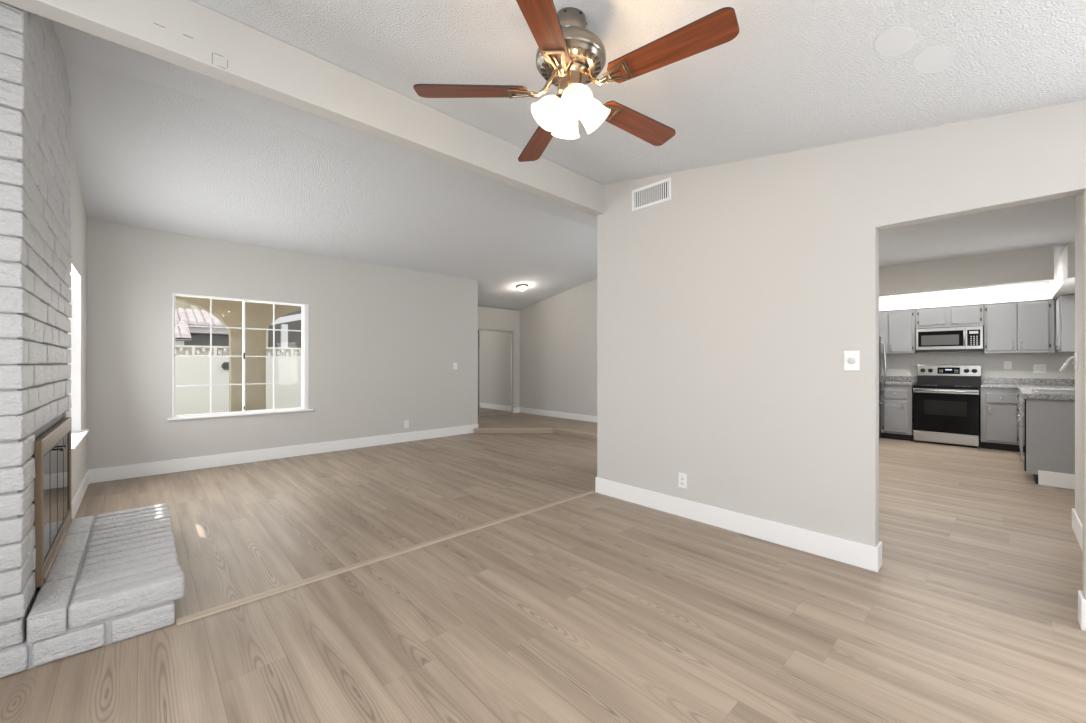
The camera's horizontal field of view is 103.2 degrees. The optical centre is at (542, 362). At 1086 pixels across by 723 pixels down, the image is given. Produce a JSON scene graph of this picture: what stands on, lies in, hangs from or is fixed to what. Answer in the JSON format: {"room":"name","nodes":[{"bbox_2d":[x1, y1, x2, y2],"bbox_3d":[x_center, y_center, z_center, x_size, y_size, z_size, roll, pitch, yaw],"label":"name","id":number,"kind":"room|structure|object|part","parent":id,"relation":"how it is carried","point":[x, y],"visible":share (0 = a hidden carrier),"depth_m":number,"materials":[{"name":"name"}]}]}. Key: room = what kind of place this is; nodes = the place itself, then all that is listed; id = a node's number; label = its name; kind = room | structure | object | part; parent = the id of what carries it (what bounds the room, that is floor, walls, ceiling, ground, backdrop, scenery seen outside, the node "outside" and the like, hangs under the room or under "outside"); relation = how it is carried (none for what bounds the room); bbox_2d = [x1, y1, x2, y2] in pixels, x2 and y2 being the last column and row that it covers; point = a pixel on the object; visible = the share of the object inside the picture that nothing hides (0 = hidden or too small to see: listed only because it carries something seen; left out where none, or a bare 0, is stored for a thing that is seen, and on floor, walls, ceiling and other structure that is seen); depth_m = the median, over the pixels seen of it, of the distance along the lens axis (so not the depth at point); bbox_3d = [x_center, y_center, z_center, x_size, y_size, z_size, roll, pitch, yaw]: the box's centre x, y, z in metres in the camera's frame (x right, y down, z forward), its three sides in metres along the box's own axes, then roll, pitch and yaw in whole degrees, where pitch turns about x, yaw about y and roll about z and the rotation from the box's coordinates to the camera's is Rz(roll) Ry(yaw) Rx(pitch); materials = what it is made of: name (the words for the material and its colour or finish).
{"room":"living room","nodes":[
{"label":"living room","id":0,"kind":"room"},
{"bbox_2d":[70,150,86,499],"bbox_3d":[-4.336,-0.315,3.909,0.140,3.271,2.315,0,0,-43],"label":"wall","id":1,"kind":"structure","parent":0,"point":[78,227],"depth_m":4.24,"materials":[{"name":"beige paint"}]},
{"bbox_2d":[68,263,88,451],"bbox_3d":[-4.131,-0.081,3.735,0.180,1.528,1.320,0,0,-43],"label":"window","id":2,"kind":"structure","parent":1,"relation":"in","point":[78,436],"depth_m":4.17,"materials":[{"name":"white paint"}]},
{"bbox_3d":[-4.120,0.671,3.745,0.149,0.024,1.320,0,0,-43],"label":"sill","id":3,"kind":"part","parent":2,"relation":"part of","materials":[{"name":"white paint"}]},
{"bbox_2d":[72,470,88,518],"bbox_3d":[-4.227,1.242,3.906,0.015,0.155,2.160,0,0,-43],"label":"baseboard","id":4,"kind":"structure","parent":1,"relation":"attached to","point":[79,495],"depth_m":4.02,"materials":[{"name":"white paint"}]},
{"bbox_2d":[87,219,477,469],"bbox_3d":[-3.161,-0.127,6.501,5.120,2.894,0.140,0,0,-43],"label":"wall","id":5,"kind":"structure","parent":0,"point":[385,342],"depth_m":5.92,"materials":[{"name":"beige paint"}]},
{"bbox_2d":[167,293,312,420],"bbox_3d":[-3.945,-0.079,5.715,1.589,1.532,0.155,0,0,-43],"label":"window","id":6,"kind":"structure","parent":5,"relation":"in","point":[305,307],"depth_m":5.71,"materials":[{"name":"white paint"}]},
{"bbox_3d":[-4.215,-0.090,5.459,0.720,1.486,0.022,0,0,-43],"label":"sash","id":7,"kind":"part","parent":6,"relation":"part of","materials":[{"name":"white paint"}]},
{"bbox_3d":[-3.914,0.676,5.682,1.589,0.022,0.065,0,0,-43],"label":"sill","id":8,"kind":"part","parent":6,"relation":"part of","materials":[{"name":"white paint"}]},
{"bbox_3d":[-3.728,-0.090,5.958,0.720,1.486,0.022,0,0,-43],"label":"sash","id":9,"kind":"part","parent":6,"relation":"part of","materials":[{"name":"white paint"}]},
{"bbox_2d":[89,424,478,483],"bbox_3d":[-3.137,1.242,6.486,5.135,0.155,0.115,0,0,-43],"label":"baseboard","id":10,"kind":"structure","parent":5,"relation":"attached to","point":[97,475],"depth_m":5.75,"materials":[{"name":"white paint"}]},
{"bbox_2d":[404,420,408,427],"bbox_3d":[-2.291,1.030,7.215,0.080,0.128,0.010,0,0,-43],"label":"wall outlet","id":11,"kind":"object","parent":5,"relation":"attached to","point":[406,423],"visible":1,"depth_m":7.21,"materials":[{"name":"white plastic"}]},
{"bbox_2d":[478,306,519,407],"bbox_3d":[-1.436,0.005,10.031,2.465,2.631,0.120,0,0,-43],"label":"wall","id":12,"kind":"structure","parent":0,"point":[488,317],"depth_m":10.57,"materials":[{"name":"beige paint"}]},
{"bbox_2d":[478,329,512,416],"bbox_3d":[-1.464,0.225,9.874,1.950,2.020,0.070,0,0,-43],"label":"doorway","id":13,"kind":"structure","parent":12,"relation":"in","point":[495,347],"depth_m":10.17,"materials":[{"name":"grey paint"}]},
{"bbox_2d":[478,330,478,415],"bbox_3d":[-1.796,0.229,9.586,0.942,1.960,0.008,0,0,-43],"label":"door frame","id":14,"kind":"structure","parent":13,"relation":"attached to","point":[478,330],"depth_m":9.87,"materials":[{"name":"white paint"}]},
{"bbox_2d":[513,407,519,412],"bbox_3d":[-0.680,1.170,10.646,0.250,0.130,0.015,0,0,-43],"label":"baseboard","id":15,"kind":"structure","parent":12,"relation":"attached to","point":[515,410],"depth_m":10.66,"materials":[{"name":"white paint"}]},
{"bbox_2d":[478,412,596,434],"bbox_3d":[0.404,1.278,8.068,2.225,0.085,5.260,0,0,-43],"label":"floor","id":16,"kind":"structure","parent":0,"point":[515,420],"depth_m":8.93,"materials":[{"name":"beige wood"}]},
{"bbox_2d":[0,433,1085,722],"bbox_3d":[1.044,1.360,5.393,11.600,0.080,10.340,0,0,-43],"label":"floor","id":17,"kind":"structure","parent":0,"point":[595,607],"depth_m":2.30,"materials":[{"name":"beige wood"}]},
{"bbox_2d":[0,1,184,677],"bbox_3d":[-2.942,-0.354,2.386,1.370,3.348,1.814,0,0,-43],"label":"brick fireplace","id":18,"kind":"object","parent":17,"relation":"on","point":[117,576],"visible":0.91,"depth_m":2.02,"materials":[{"name":"grey brick"}]},
{"bbox_2d":[31,417,71,587],"bbox_3d":[-2.841,0.727,2.515,0.068,0.710,1.225,0,0,-42],"label":"door set","id":19,"kind":"structure","parent":18,"relation":"attached to","point":[52,455],"depth_m":2.35,"materials":[{"name":"gold metal"}]},
{"bbox_3d":[-2.557,0.731,2.208,0.008,0.548,0.279,0,0,-43],"label":"door","id":20,"kind":"part","parent":19,"relation":"part of","materials":[{"name":"glass"}]},
{"bbox_3d":[-2.556,0.731,2.209,0.004,0.518,0.267,0,0,-43],"label":"glass","id":21,"kind":"part","parent":19,"relation":"part of","materials":[{"name":"glass"}]},
{"bbox_3d":[-2.747,0.731,2.412,0.008,0.548,0.279,0,0,-43],"label":"door","id":22,"kind":"part","parent":19,"relation":"part of","materials":[{"name":"glass"}]},
{"bbox_3d":[-2.746,0.731,2.412,0.004,0.518,0.267,0,0,-43],"label":"glass","id":23,"kind":"part","parent":19,"relation":"part of","materials":[{"name":"glass"}]},
{"bbox_3d":[-2.937,0.731,2.615,0.004,0.518,0.267,0,0,-43],"label":"glass","id":24,"kind":"part","parent":19,"relation":"part of","materials":[{"name":"glass"}]},
{"bbox_3d":[-2.938,0.731,2.615,0.008,0.548,0.279,0,0,-43],"label":"door","id":25,"kind":"part","parent":19,"relation":"part of","materials":[{"name":"glass"}]},
{"bbox_3d":[-3.128,0.731,2.819,0.004,0.518,0.267,0,0,-43],"label":"glass","id":26,"kind":"part","parent":19,"relation":"part of","materials":[{"name":"glass"}]},
{"bbox_2d":[176,490,594,624],"bbox_3d":[-0.674,1.313,3.298,3.257,0.013,0.063,0,0,-43],"label":"trim","id":27,"kind":"structure","parent":17,"relation":"on","point":[255,597],"depth_m":2.76,"materials":[{"name":"brown wood"}]},
{"bbox_2d":[474,428,596,439],"bbox_3d":[0.611,1.274,7.423,3.999,0.091,0.813,0,0,30],"label":"step","id":28,"kind":"structure","parent":17,"relation":"on","point":[476,430],"depth_m":8.07,"materials":[{"name":"brown wood"}]},
{"bbox_2d":[879,337,885,436],"bbox_3d":[5.401,0.430,7.420,0.830,1.780,0.721,0,0,-43],"label":"refrigerator","id":29,"kind":"object","parent":17,"relation":"on","point":[880,341],"visible":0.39,"depth_m":7.40,"materials":[{"name":"grey metal"}]},
{"bbox_3d":[5.582,0.940,7.227,0.820,0.660,0.043,0,0,-43],"label":"freezer drawer","id":30,"kind":"part","parent":29,"relation":"part of","materials":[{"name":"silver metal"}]},
{"bbox_3d":[5.582,0.072,7.227,0.820,1.055,0.043,0,0,-43],"label":"door","id":31,"kind":"part","parent":29,"relation":"part of","materials":[{"name":"silver metal"}]},
{"bbox_3d":[5.870,0.070,7.424,0.028,0.916,0.086,0,0,-43],"label":"handle","id":32,"kind":"part","parent":29,"relation":"part of","materials":[{"name":"silver metal"}]},
{"bbox_2d":[880,384,916,440],"bbox_3d":[6.265,0.848,7.586,0.680,0.944,0.440,0,0,-43],"label":"base cabinet","id":33,"kind":"object","parent":17,"relation":"on","point":[897,412],"visible":0.79,"depth_m":7.36,"materials":[{"name":"grey paint"}]},
{"bbox_3d":[6.048,0.532,7.380,0.019,0.145,0.313,0,0,-43],"label":"drawer","id":34,"kind":"part","parent":33,"relation":"part of","materials":[{"name":"grey paint"}]},
{"bbox_3d":[6.048,0.915,7.380,0.019,0.540,0.313,0,0,-43],"label":"door","id":35,"kind":"part","parent":33,"relation":"part of","materials":[{"name":"grey paint"}]},
{"bbox_2d":[881,376,917,384],"bbox_3d":[6.117,0.306,7.759,0.659,0.137,0.906,0,0,-43],"label":"countertop","id":36,"kind":"structure","parent":33,"relation":"on","point":[889,380],"depth_m":7.67,"materials":[{"name":"grey stone"}]},
{"bbox_2d":[913,365,980,447],"bbox_3d":[6.670,0.677,7.109,0.734,1.285,0.794,0,0,-43],"label":"electric range","id":37,"kind":"object","parent":17,"relation":"on","point":[946,398],"visible":1,"depth_m":6.98,"materials":[{"name":"black metal"}]},
{"bbox_3d":[6.456,0.765,6.909,0.030,0.700,0.770,0,0,-43],"label":"oven door","id":38,"kind":"part","parent":37,"relation":"part of","materials":[{"name":"black glass"}]},
{"bbox_3d":[6.423,0.450,6.878,0.059,0.027,0.750,0,0,-43],"label":"handle","id":39,"kind":"part","parent":37,"relation":"part of","materials":[{"name":"silver metal"}]},
{"bbox_3d":[6.445,0.453,6.898,0.005,0.065,0.768,0,0,-43],"label":"door trim","id":40,"kind":"part","parent":37,"relation":"part of","materials":[{"name":"silver metal"}]},
{"bbox_3d":[6.456,1.204,6.909,0.030,0.163,0.770,0,0,-43],"label":"drawer","id":41,"kind":"part","parent":37,"relation":"part of","materials":[{"name":"silver metal"}]},
{"bbox_2d":[913,384,980,388],"bbox_3d":[6.652,0.390,7.093,0.592,0.030,0.778,0,0,-43],"label":"cooktop","id":42,"kind":"object","parent":37,"relation":"in","point":[919,386],"depth_m":7.04,"materials":[{"name":"black glass"}]},
{"bbox_2d":[981,387,1019,451],"bbox_3d":[7.107,0.848,6.688,0.680,0.944,0.407,0,0,-43],"label":"base cabinet","id":43,"kind":"object","parent":17,"relation":"on","point":[999,406],"visible":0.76,"depth_m":6.49,"materials":[{"name":"grey paint"}]},
{"bbox_3d":[6.901,0.532,6.470,0.019,0.145,0.318,0,0,-43],"label":"drawer","id":44,"kind":"part","parent":43,"relation":"part of","materials":[{"name":"grey paint"}]},
{"bbox_3d":[6.901,0.915,6.470,0.019,0.540,0.318,0,0,-43],"label":"door","id":45,"kind":"part","parent":43,"relation":"part of","materials":[{"name":"grey paint"}]},
{"bbox_2d":[1016,394,1022,460],"bbox_3d":[6.622,0.858,5.533,1.700,0.925,0.716,0,0,-43],"label":"base cabinet","id":46,"kind":"object","parent":17,"relation":"on","point":[1020,419],"visible":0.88,"depth_m":5.50,"materials":[{"name":"grey paint"}]},
{"bbox_3d":[6.798,0.915,6.127,0.520,0.540,0.019,0,0,-43],"label":"door","id":47,"kind":"part","parent":46,"relation":"part of","materials":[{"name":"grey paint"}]},
{"bbox_3d":[6.397,0.915,5.751,0.520,0.540,0.019,0,0,-43],"label":"door","id":48,"kind":"part","parent":46,"relation":"part of","materials":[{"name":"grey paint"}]},
{"bbox_3d":[5.996,0.915,5.375,0.520,0.540,0.019,0,0,-43],"label":"door","id":49,"kind":"part","parent":46,"relation":"part of","materials":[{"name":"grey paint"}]},
{"bbox_2d":[981,377,1074,400],"bbox_3d":[6.491,0.317,5.648,3.001,0.157,1.081,0,0,-43],"label":"countertop","id":50,"kind":"structure","parent":46,"relation":"on","point":[1024,386],"depth_m":6.37,"materials":[{"name":"grey stone"}]},
{"bbox_2d":[1032,389,1074,393],"bbox_3d":[5.940,0.356,4.886,0.790,0.073,0.485,0,0,-43],"label":"sink","id":51,"kind":"object","parent":50,"relation":"in","point":[1034,390],"visible":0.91,"depth_m":5.12,"materials":[{"name":"silver metal"}]},
{"bbox_2d":[1038,390,1074,393],"bbox_3d":[5.940,0.361,4.886,0.742,0.063,0.437,0,0,-43],"label":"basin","id":52,"kind":"object","parent":51,"relation":"in","point":[1039,391],"depth_m":5.11,"materials":[{"name":"silver metal"}]},
{"bbox_2d":[1059,353,1077,371],"bbox_3d":[4.110,-0.006,3.365,0.130,0.148,0.089,0,0,-43],"label":"kitchen faucet","id":53,"kind":"object","parent":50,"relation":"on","point":[1065,364],"visible":1,"depth_m":3.34,"materials":[{"name":"silver metal"}]},
{"bbox_3d":[4.138,-0.015,3.336,0.130,0.130,0.008,0,0,-43],"label":"plate","id":54,"kind":"part","parent":53,"relation":"part of","materials":[{"name":"white plastic"}]},
{"bbox_2d":[1023,399,1063,482],"bbox_3d":[5.793,0.863,4.729,0.598,0.915,0.677,0,0,-43],"label":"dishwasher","id":55,"kind":"object","parent":17,"relation":"on","point":[1024,400],"visible":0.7,"depth_m":4.78,"materials":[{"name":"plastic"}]},
{"bbox_3d":[5.569,0.807,4.968,0.594,0.785,0.023,0,0,-43],"label":"door","id":56,"kind":"part","parent":55,"relation":"part of","materials":[{"name":"silver metal"}]},
{"bbox_2d":[1026,399,1074,483],"bbox_3d":[5.569,0.860,4.504,0.030,0.920,0.675,0,0,-43],"label":"end panel","id":57,"kind":"object","parent":17,"relation":"on","point":[1050,424],"visible":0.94,"depth_m":4.61,"materials":[{"name":"grey paint"}]},
{"bbox_2d":[1038,470,1074,488],"bbox_3d":[5.582,1.242,4.457,0.015,0.155,0.588,0,0,-43],"label":"baseboard","id":58,"kind":"structure","parent":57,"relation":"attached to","point":[1055,479],"depth_m":4.57,"materials":[{"name":"white paint"}]},
{"bbox_2d":[520,278,596,415],"bbox_3d":[1.266,-0.355,8.863,0.120,3.350,5.280,0,0,-43],"label":"wall","id":59,"kind":"structure","parent":0,"point":[558,333],"depth_m":9.66,"materials":[{"name":"beige paint"}]},
{"bbox_2d":[520,407,596,422],"bbox_3d":[1.210,1.170,8.824,0.015,0.130,5.260,0,0,-43],"label":"baseboard","id":60,"kind":"structure","parent":59,"relation":"attached to","point":[581,417],"depth_m":9.68,"materials":[{"name":"white paint"}]},
{"bbox_2d":[51,0,1085,310],"bbox_3d":[-0.114,-1.582,4.307,8.365,1.097,10.280,0,0,-43],"label":"ceiling","id":61,"kind":"structure","parent":0,"point":[158,144],"depth_m":2.86,"materials":[{"name":"white paint"}]},
{"bbox_2d":[516,284,527,290],"bbox_3d":[-0.432,-1.552,8.861,0.256,0.114,0.252,0,0,-43],"label":"flush ceiling light","id":62,"kind":"object","parent":61,"relation":"attached to","point":[521,287],"visible":1,"depth_m":8.78,"materials":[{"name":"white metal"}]},
{"bbox_2d":[413,0,738,161],"bbox_3d":[0.165,-1.315,1.957,1.330,0.522,1.347,0,0,-43],"label":"ceiling fan","id":63,"kind":"object","parent":61,"relation":"hanging from","point":[569,56],"visible":1,"depth_m":1.87,"materials":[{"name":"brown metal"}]},
{"bbox_3d":[-0.322,-1.228,1.944,0.505,0.008,0.136,0,12,-1],"label":"blade","id":64,"kind":"part","parent":63,"relation":"part of","materials":[{"name":"brown wood"}]},
{"bbox_3d":[-0.016,-1.228,2.372,0.136,0.008,0.505,-13,4,-18],"label":"blade","id":65,"kind":"part","parent":63,"relation":"part of","materials":[{"name":"brown wood"}]},
{"bbox_3d":[-0.009,-1.228,1.521,0.136,0.008,0.505,13,4,17],"label":"blade","id":66,"kind":"part","parent":63,"relation":"part of","materials":[{"name":"brown wood"}]},
{"bbox_3d":[0.026,-1.138,1.935,0.067,0.076,0.058,0,0,-43],"label":"bulb","id":67,"kind":"part","parent":63,"relation":"part of","materials":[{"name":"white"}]},
{"bbox_3d":[0.010,-1.127,1.935,0.144,0.145,0.140,0,0,-43],"label":"lamp shade","id":68,"kind":"part","parent":63,"relation":"part of","materials":[{"name":"white glass"}]},
{"bbox_3d":[0.113,-1.127,2.064,0.140,0.145,0.144,0,0,-43],"label":"lamp shade","id":69,"kind":"part","parent":63,"relation":"part of","materials":[{"name":"white glass"}]},
{"bbox_3d":[0.138,-1.138,1.848,0.058,0.076,0.067,0,0,-43],"label":"bulb","id":70,"kind":"part","parent":63,"relation":"part of","materials":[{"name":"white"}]},
{"bbox_3d":[0.139,-1.127,1.832,0.140,0.145,0.144,0,0,-43],"label":"lamp shade","id":71,"kind":"part","parent":63,"relation":"part of","materials":[{"name":"white glass"}]},
{"bbox_3d":[0.242,-1.127,1.960,0.144,0.145,0.140,0,0,-43],"label":"lamp shade","id":72,"kind":"part","parent":63,"relation":"part of","materials":[{"name":"white glass"}]},
{"bbox_3d":[0.486,-1.228,2.214,0.505,0.008,0.136,0,-12,-37],"label":"blade","id":73,"kind":"part","parent":63,"relation":"part of","materials":[{"name":"brown wood"}]},
{"bbox_3d":[0.490,-1.228,1.688,0.505,0.008,0.136,0,-12,35],"label":"blade","id":74,"kind":"part","parent":63,"relation":"part of","materials":[{"name":"brown wood"}]},
{"bbox_2d":[874,27,955,73],"bbox_3d":[1.662,-1.391,1.919,0.474,0.046,0.250,0,0,-43],"label":"ceiling patches","id":75,"kind":"object","parent":61,"relation":"attached to","point":[896,41],"depth_m":1.91,"materials":[{"name":"paint"}]},
{"bbox_2d":[597,100,1085,598],"bbox_3d":[2.177,-0.243,2.741,0.115,3.126,4.622,0,0,-43],"label":"wall","id":76,"kind":"structure","parent":0,"point":[730,307],"depth_m":3.15,"materials":[{"name":"beige paint"}]},
{"bbox_2d":[0,0,603,215],"bbox_3d":[-1.106,-1.658,2.793,4.606,0.306,0.122,0,0,-43],"label":"ceiling beam","id":77,"kind":"structure","parent":76,"relation":"attached to","point":[188,34],"depth_m":2.46,"materials":[{"name":"grey paint"}]},
{"bbox_2d":[632,177,671,210],"bbox_3d":[0.984,-1.532,3.920,0.012,0.197,0.411,0,0,-43],"label":"air vent","id":78,"kind":"object","parent":76,"relation":"in","point":[658,192],"visible":1,"depth_m":3.90,"materials":[{"name":"white metal"}]},
{"bbox_2d":[678,473,686,488],"bbox_3d":[1.198,1.010,3.693,0.010,0.125,0.078,0,0,-43],"label":"wall outlet","id":79,"kind":"object","parent":76,"relation":"attached to","point":[682,478],"visible":1,"depth_m":3.69,"materials":[{"name":"white plastic"}]},
{"bbox_2d":[595,477,881,571],"bbox_3d":[1.374,1.242,3.597,0.145,0.155,2.304,0,0,-43],"label":"baseboard","id":80,"kind":"structure","parent":76,"relation":"attached to","point":[857,554],"depth_m":3.25,"materials":[{"name":"white paint"}]},
{"bbox_2d":[844,351,859,370],"bbox_3d":[2.015,-0.015,2.810,0.025,0.130,0.084,0,0,-43],"label":"dimmer switch","id":81,"kind":"object","parent":76,"relation":"attached to","point":[851,358],"visible":1,"depth_m":2.81,"materials":[{"name":"white plastic"}]},
{"bbox_3d":[2.013,-0.015,2.808,0.019,0.042,0.042,0,0,-43],"label":"knob","id":82,"kind":"part","parent":81,"relation":"part of","materials":[{"name":"grey plastic"}]},
{"bbox_2d":[1078,590,1085,630],"bbox_3d":[3.228,1.242,1.609,0.130,0.155,1.532,0,0,-43],"label":"baseboard","id":83,"kind":"structure","parent":76,"relation":"attached to","point":[1081,599],"depth_m":2.12,"materials":[{"name":"white paint"}]},
{"bbox_2d":[879,244,1053,295],"bbox_3d":[4.927,-1.135,5.784,0.140,0.390,2.500,0,0,-43],"label":"wall","id":84,"kind":"structure","parent":0,"point":[1032,264],"depth_m":5.30,"materials":[{"name":"beige paint"}]},
{"bbox_2d":[879,196,1074,266],"bbox_3d":[4.383,-1.370,5.370,6.700,0.080,3.840,0,0,-43],"label":"ceiling","id":85,"kind":"structure","parent":0,"point":[1050,222],"depth_m":4.45,"materials":[{"name":"white paint"}]},
{"bbox_2d":[879,281,1074,442],"bbox_3d":[7.029,-0.005,7.357,0.120,2.650,3.080,0,0,-43],"label":"wall","id":86,"kind":"structure","parent":0,"point":[992,364],"depth_m":7.06,"materials":[{"name":"beige paint"}]},
{"bbox_2d":[879,310,917,353],"bbox_3d":[6.223,-0.547,7.858,0.372,0.755,0.905,0,0,-43],"label":"upper cabinet","id":87,"kind":"object","parent":86,"relation":"attached to","point":[897,331],"visible":0.56,"depth_m":7.59,"materials":[{"name":"grey paint"}]},
{"bbox_3d":[6.067,-0.552,7.813,0.019,0.705,0.318,0,0,-43],"label":"door","id":88,"kind":"part","parent":87,"relation":"part of","materials":[{"name":"grey paint"}]},
{"bbox_3d":[6.291,-0.552,7.573,0.019,0.705,0.315,0,0,-43],"label":"door","id":89,"kind":"part","parent":87,"relation":"part of","materials":[{"name":"grey paint"}]},
{"bbox_2d":[881,376,917,381],"bbox_3d":[6.349,0.284,7.976,0.024,0.092,0.906,0,0,-43],"label":"backsplash","id":90,"kind":"structure","parent":86,"relation":"attached to","point":[888,378],"depth_m":7.80,"materials":[{"name":"grey stone"}]},
{"bbox_2d":[915,305,983,328],"bbox_3d":[6.818,-0.760,7.224,0.370,0.330,0.825,0,0,-43],"label":"upper cabinet","id":91,"kind":"object","parent":86,"relation":"attached to","point":[960,316],"visible":0.95,"depth_m":7.11,"materials":[{"name":"grey paint"}]},
{"bbox_3d":[6.574,-0.770,7.272,0.019,0.270,0.332,0,0,-43],"label":"door","id":92,"kind":"part","parent":91,"relation":"part of","materials":[{"name":"grey paint"}]},
{"bbox_2d":[916,326,982,351],"bbox_3d":[6.800,-0.392,7.206,0.422,0.400,0.807,0,0,-43],"label":"microwave oven","id":93,"kind":"object","parent":91,"relation":"attached to","point":[965,338],"visible":1,"depth_m":7.08,"materials":[{"name":"silver metal"}]},
{"bbox_3d":[6.616,-0.405,7.170,0.020,0.360,0.608,0,0,-43],"label":"door","id":94,"kind":"part","parent":93,"relation":"part of","materials":[{"name":"silver metal"}]},
{"bbox_3d":[6.611,-0.404,7.159,0.003,0.257,0.553,0,0,-43],"label":"door glass","id":95,"kind":"part","parent":93,"relation":"part of","materials":[{"name":"black glass"}]},
{"bbox_3d":[6.796,-0.405,6.935,0.044,0.268,0.020,0,0,-43],"label":"handle","id":96,"kind":"part","parent":93,"relation":"part of","materials":[{"name":"silver metal"}]},
{"bbox_3d":[6.893,-0.405,6.874,0.020,0.360,0.197,0,0,-43],"label":"control panel","id":97,"kind":"part","parent":93,"relation":"part of","materials":[{"name":"silver metal"}]},
{"bbox_3d":[6.851,-0.770,6.977,0.019,0.270,0.340,0,0,-43],"label":"door","id":98,"kind":"part","parent":91,"relation":"part of","materials":[{"name":"grey paint"}]},
{"bbox_2d":[1004,361,1011,368],"bbox_3d":[7.410,0.035,6.856,0.010,0.130,0.085,0,0,-43],"label":"wall outlet","id":99,"kind":"object","parent":86,"relation":"attached to","point":[1007,364],"visible":1,"depth_m":6.85,"materials":[{"name":"white plastic"}]},
{"bbox_2d":[984,300,1054,353],"bbox_3d":[7.349,-0.540,6.656,0.372,0.770,0.720,0,0,-43],"label":"upper cabinet","id":100,"kind":"object","parent":86,"relation":"attached to","point":[1019,327],"visible":1,"depth_m":6.53,"materials":[{"name":"grey paint"}]},
{"bbox_2d":[879,299,1050,311],"bbox_3d":[6.760,-0.932,7.317,0.327,0.013,2.430,0,0,-43],"label":"trim","id":101,"kind":"structure","parent":100,"relation":"on","point":[1046,299],"depth_m":6.95,"materials":[{"name":"grey"}]},
{"bbox_3d":[7.128,-0.550,6.681,0.019,0.710,0.320,0,0,-43],"label":"door","id":102,"kind":"part","parent":100,"relation":"part of","materials":[{"name":"grey paint"}]},
{"bbox_3d":[7.347,-0.550,6.448,0.019,0.710,0.309,0,0,-43],"label":"door","id":103,"kind":"part","parent":100,"relation":"part of","materials":[{"name":"grey paint"}]},
{"bbox_2d":[982,377,1074,384],"bbox_3d":[6.502,0.284,5.659,2.971,0.092,1.081,0,0,-43],"label":"backsplash","id":104,"kind":"structure","parent":86,"relation":"attached to","point":[1040,381],"depth_m":6.68,"materials":[{"name":"grey stone"}]},
{"bbox_2d":[1033,364,1045,372],"bbox_3d":[7.638,0.085,6.612,0.010,0.130,0.130,0,0,-43],"label":"wall outlet","id":105,"kind":"object","parent":86,"relation":"attached to","point":[1037,368],"visible":1,"depth_m":6.61,"materials":[{"name":"white plastic"}]},
{"bbox_2d":[1050,242,1074,300],"bbox_3d":[6.878,-1.135,5.516,2.620,0.390,0.360,0,0,-43],"label":"wall","id":106,"kind":"structure","parent":0,"point":[1063,284],"depth_m":5.17,"materials":[{"name":"beige paint"}]},
{"bbox_2d":[1055,295,1074,351],"bbox_3d":[7.409,-0.540,6.009,0.529,0.770,0.354,0,0,-43],"label":"upper cabinet","id":107,"kind":"object","parent":106,"relation":"attached to","point":[1065,305],"visible":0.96,"depth_m":5.89,"materials":[{"name":"grey paint"}]},
{"bbox_3d":[7.318,-0.550,6.106,0.470,0.710,0.019,0,0,-43],"label":"door","id":108,"kind":"part","parent":107,"relation":"part of","materials":[{"name":"grey paint"}]},
{"bbox_2d":[1075,194,1082,523],"bbox_3d":[3.744,-0.005,2.564,1.930,2.650,0.580,0,0,-43],"label":"wall","id":109,"kind":"structure","parent":0,"point":[1078,198],"depth_m":3.23,"materials":[{"name":"beige paint"}]},
{"bbox_2d":[1072,508,1082,551],"bbox_3d":[3.703,1.242,2.618,1.945,0.155,0.475,0,0,-43],"label":"baseboard","id":110,"kind":"structure","parent":109,"relation":"attached to","point":[1077,526],"depth_m":3.19,"materials":[{"name":"white paint"}]},
{"label":"outside","id":111,"kind":"structure","parent":0,"visible":0},
{"bbox_3d":[-10.304,1.369,9.530,30.000,0.102,40.000,0,0,-43],"label":"ground","id":112,"kind":"structure","parent":111,"visible":0},
{"bbox_2d":[175,308,228,345],"bbox_3d":[-12.821,-0.184,12.653,7.200,3.048,8.000,0,0,-43],"label":"house","id":113,"kind":"structure","parent":112,"relation":"on","point":[184,335],"depth_m":12.71,"materials":[{"name":"grey paint"}]},
{"bbox_2d":[175,300,267,346],"bbox_3d":[-18.185,-4.070,17.425,15.700,10.820,5.700,0,0,-43],"label":"stucco house","id":114,"kind":"structure","parent":112,"relation":"on","point":[178,304],"depth_m":17.28,"materials":[{"name":"beige paint"}]},
{"bbox_2d":[175,345,301,414],"bbox_3d":[-6.809,0.480,10.188,14.000,1.720,0.180,0,0,-43],"label":"wall","id":115,"kind":"structure","parent":112,"relation":"on","point":[189,370],"depth_m":9.62,"materials":[{"name":"white paint"}]},
{"bbox_2d":[221,362,228,369],"bbox_3d":[-7.149,0.068,9.717,0.200,0.173,0.040,0,0,-43],"label":"wall plaque","id":116,"kind":"object","parent":115,"relation":"attached to","point":[225,365],"visible":0.7,"depth_m":9.69,"materials":[{"name":"grey metal"}]},
{"bbox_2d":[175,296,301,411],"bbox_3d":[-4.587,-0.085,6.867,6.200,2.850,2.325,0,0,-43],"label":"arcade","id":117,"kind":"object","parent":112,"relation":"on","point":[229,312],"visible":0.16,"depth_m":7.42,"materials":[{"name":"beige paint"}]},
{"bbox_2d":[268,310,301,347],"bbox_3d":[-7.025,-0.320,14.454,4.080,3.320,0.900,0,0,-43],"label":"patio","id":118,"kind":"structure","parent":112,"relation":"on","point":[293,320],"depth_m":13.56,"materials":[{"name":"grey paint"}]},
{"bbox_3d":[-7.910,0.080,13.146,0.160,2.520,0.160,0,0,-43],"label":"post","id":119,"kind":"part","parent":118,"relation":"part of","materials":[{"name":"white"}]}
]}

